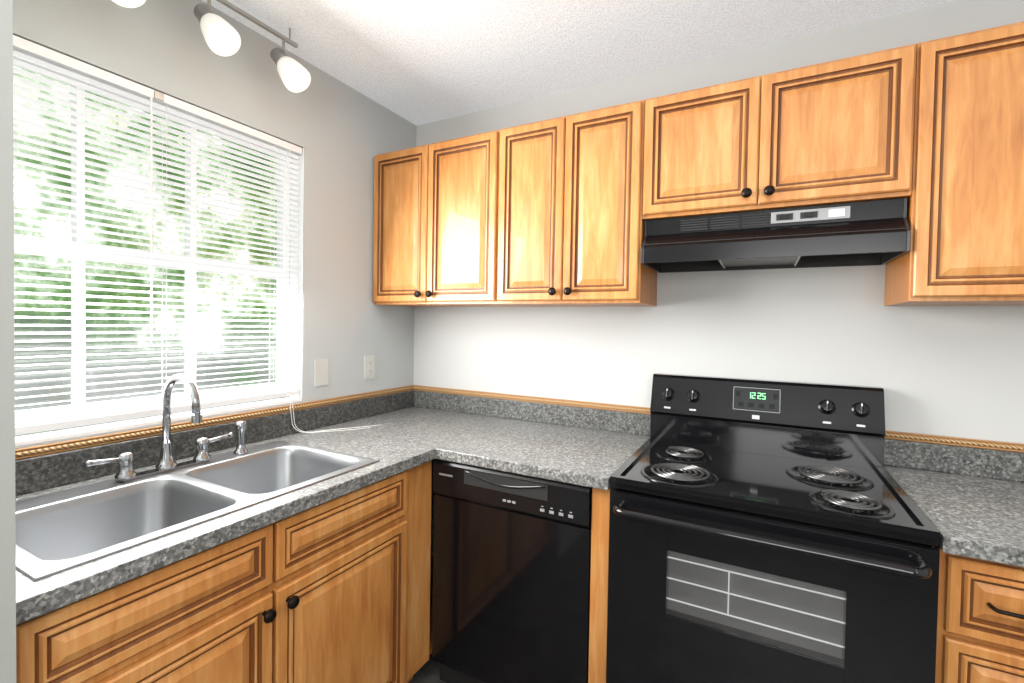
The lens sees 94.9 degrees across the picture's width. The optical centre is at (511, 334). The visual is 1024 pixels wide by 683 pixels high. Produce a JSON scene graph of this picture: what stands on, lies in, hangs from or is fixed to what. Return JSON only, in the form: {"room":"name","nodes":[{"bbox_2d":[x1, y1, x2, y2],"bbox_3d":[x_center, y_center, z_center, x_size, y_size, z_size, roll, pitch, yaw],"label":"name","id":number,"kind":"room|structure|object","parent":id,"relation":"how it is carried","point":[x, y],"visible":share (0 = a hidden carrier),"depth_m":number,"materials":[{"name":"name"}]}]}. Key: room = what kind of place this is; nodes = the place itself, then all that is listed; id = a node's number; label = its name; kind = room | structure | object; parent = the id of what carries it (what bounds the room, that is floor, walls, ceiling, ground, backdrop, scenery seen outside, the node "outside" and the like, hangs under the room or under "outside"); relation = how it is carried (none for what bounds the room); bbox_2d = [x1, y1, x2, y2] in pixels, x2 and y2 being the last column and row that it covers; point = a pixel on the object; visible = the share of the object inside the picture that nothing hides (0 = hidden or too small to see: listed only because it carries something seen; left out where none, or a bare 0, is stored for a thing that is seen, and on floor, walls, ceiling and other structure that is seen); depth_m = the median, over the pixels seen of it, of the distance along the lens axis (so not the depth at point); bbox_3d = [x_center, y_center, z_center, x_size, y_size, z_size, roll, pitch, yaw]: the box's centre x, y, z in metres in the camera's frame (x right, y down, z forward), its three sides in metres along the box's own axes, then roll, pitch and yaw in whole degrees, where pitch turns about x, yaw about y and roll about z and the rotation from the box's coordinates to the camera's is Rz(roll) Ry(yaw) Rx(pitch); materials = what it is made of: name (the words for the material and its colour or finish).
{"room":"kitchen","nodes":[
{"label":"kitchen","id":0,"kind":"room"},
{"bbox_2d":[0,0,15,682],"bbox_3d":[-1.375,0.121,0.315,0.672,2.448,1.300,2,1,28],"label":"wall","id":1,"kind":"structure","parent":0,"point":[7,334],"depth_m":0.72,"materials":[{"name":"grey paint"}]},
{"bbox_2d":[13,0,416,448],"bbox_3d":[-1.501,0.105,0.951,0.150,2.448,3.800,2,1,28],"label":"wall","id":2,"kind":"structure","parent":0,"point":[161,46],"depth_m":1.99,"materials":[{"name":"grey paint"}]},
{"bbox_2d":[112,0,145,7],"label":"track spotlights","id":3,"kind":"object","parent":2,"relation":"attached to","point":[124,3],"depth_m":1.27,"materials":[{"name":"white glass"}]},
{"bbox_2d":[13,50,303,446],"bbox_3d":[-1.166,-0.241,1.543,0.128,1.055,1.016,2,1,28],"label":"window frame","id":4,"kind":"structure","parent":2,"relation":"in","point":[108,427],"depth_m":1.64,"materials":[{"name":"white plastic"}]},
{"bbox_2d":[13,35,381,434],"bbox_3d":[-1.035,-0.179,1.636,0.205,1.173,1.276,2,2,38],"label":"window blind","id":5,"kind":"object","parent":2,"relation":"in","point":[21,45],"depth_m":1.47,"materials":[{"name":"white plastic"}]},
{"bbox_2d":[194,0,240,55],"label":"track spotlights","id":6,"kind":"object","parent":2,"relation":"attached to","point":[221,36],"depth_m":1.48,"materials":[{"name":"white glass"}]},
{"bbox_2d":[216,0,310,92],"label":"track spotlights","id":7,"kind":"object","parent":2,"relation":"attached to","point":[295,77],"depth_m":1.69,"materials":[{"name":"white glass"}]},
{"bbox_2d":[314,359,328,386],"bbox_3d":[-0.794,0.166,2.029,0.086,0.120,0.070,2,1,28],"label":"switch plate","id":8,"kind":"object","parent":2,"relation":"attached to","point":[321,365],"visible":1,"depth_m":2.00,"materials":[{"name":"grey plastic"}]},
{"bbox_2d":[364,355,374,379],"bbox_3d":[-0.696,0.162,2.299,0.006,0.115,0.070,2,1,28],"label":"outlet plate","id":9,"kind":"object","parent":2,"relation":"attached to","point":[369,360],"visible":1,"depth_m":2.29,"materials":[{"name":"grey plastic"}]},
{"bbox_2d":[408,654,446,682],"bbox_3d":[-0.001,1.422,0.168,3.700,0.100,4.200,2,1,28],"label":"floor","id":10,"kind":"structure","parent":0,"point":[429,672],"depth_m":1.84,"materials":[{"name":"plastic"}]},
{"bbox_2d":[16,460,612,682],"bbox_3d":[-0.394,0.898,1.531,1.290,0.875,1.745,2,1,28],"label":"base cabinet","id":11,"kind":"object","parent":10,"relation":"on","point":[340,589],"visible":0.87,"depth_m":1.22,"materials":[{"name":"brown wood"}]},
{"bbox_2d":[15,385,650,624],"bbox_3d":[-0.385,0.383,1.520,1.292,0.155,1.746,2,1,28],"label":"countertop","id":12,"kind":"structure","parent":11,"relation":"on","point":[582,443],"depth_m":1.65,"materials":[{"name":"stone"}]},
{"bbox_2d":[85,374,247,481],"bbox_3d":[-0.957,0.262,1.395,0.197,0.295,0.442,2,1,28],"label":"faucet","id":13,"kind":"object","parent":12,"relation":"on","point":[166,463],"visible":1,"depth_m":1.39,"materials":[{"name":"silver metal"}]},
{"bbox_2d":[15,440,379,580],"bbox_3d":[-0.858,0.507,1.306,0.507,0.186,0.836,2,1,28],"label":"sink","id":14,"kind":"object","parent":12,"relation":"in","point":[56,532],"visible":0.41,"depth_m":1.27,"materials":[{"name":"silver metal"}]},
{"bbox_2d":[432,459,591,682],"bbox_3d":[0.108,0.902,1.883,0.606,0.870,0.619,2,1,28],"label":"dishwasher","id":15,"kind":"object","parent":10,"relation":"on","point":[512,551],"visible":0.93,"depth_m":1.61,"materials":[{"name":"black metal"}]},
{"bbox_2d":[606,373,939,682],"bbox_3d":[0.758,0.766,1.493,0.754,1.180,0.709,2,1,28],"label":"stove","id":16,"kind":"object","parent":10,"relation":"on","point":[760,531],"visible":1,"depth_m":1.31,"materials":[{"name":"black metal"}]},
{"bbox_2d":[935,546,1023,682],"bbox_3d":[1.383,0.935,1.199,0.612,0.875,0.660,2,1,28],"label":"base cabinet","id":17,"kind":"object","parent":10,"relation":"on","point":[980,619],"visible":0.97,"depth_m":1.05,"materials":[{"name":"brown wood"}]},
{"bbox_2d":[884,430,1023,567],"bbox_3d":[1.403,0.420,1.192,0.635,0.155,0.645,2,1,28],"label":"countertop","id":18,"kind":"structure","parent":17,"relation":"on","point":[971,491],"depth_m":1.39,"materials":[{"name":"stone"}]},
{"bbox_2d":[202,0,953,125],"bbox_3d":[0.042,-1.125,0.114,3.700,0.100,4.200,2,1,28],"label":"ceiling","id":19,"kind":"structure","parent":0,"point":[423,61],"depth_m":1.75,"materials":[{"name":"white paint"}]},
{"bbox_2d":[413,0,1023,554],"bbox_3d":[0.950,0.127,1.883,3.600,2.448,0.150,2,1,28],"label":"wall","id":20,"kind":"structure","parent":0,"point":[950,371],"depth_m":1.79,"materials":[{"name":"grey paint"}]},
{"bbox_2d":[373,21,1023,306],"bbox_3d":[0.497,-0.480,1.828,2.516,0.731,0.356,2,1,28],"label":"upper cabinet","id":21,"kind":"object","parent":20,"relation":"attached to","point":[554,212],"visible":1,"depth_m":1.56,"materials":[{"name":"brown wood"}]},
{"bbox_2d":[641,198,910,272],"bbox_3d":[0.868,-0.325,1.643,0.748,0.160,0.334,2,1,28],"label":"range hood","id":22,"kind":"object","parent":21,"relation":"attached to","point":[866,233],"visible":1,"depth_m":1.52,"materials":[{"name":"black metal"}]},
{"label":"outside","id":23,"kind":"structure","parent":0,"visible":0},
{"bbox_2d":[13,65,277,435],"bbox_3d":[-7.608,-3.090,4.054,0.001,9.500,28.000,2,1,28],"label":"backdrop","id":24,"kind":"structure","parent":23,"point":[18,345],"depth_m":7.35,"materials":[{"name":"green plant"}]}
]}

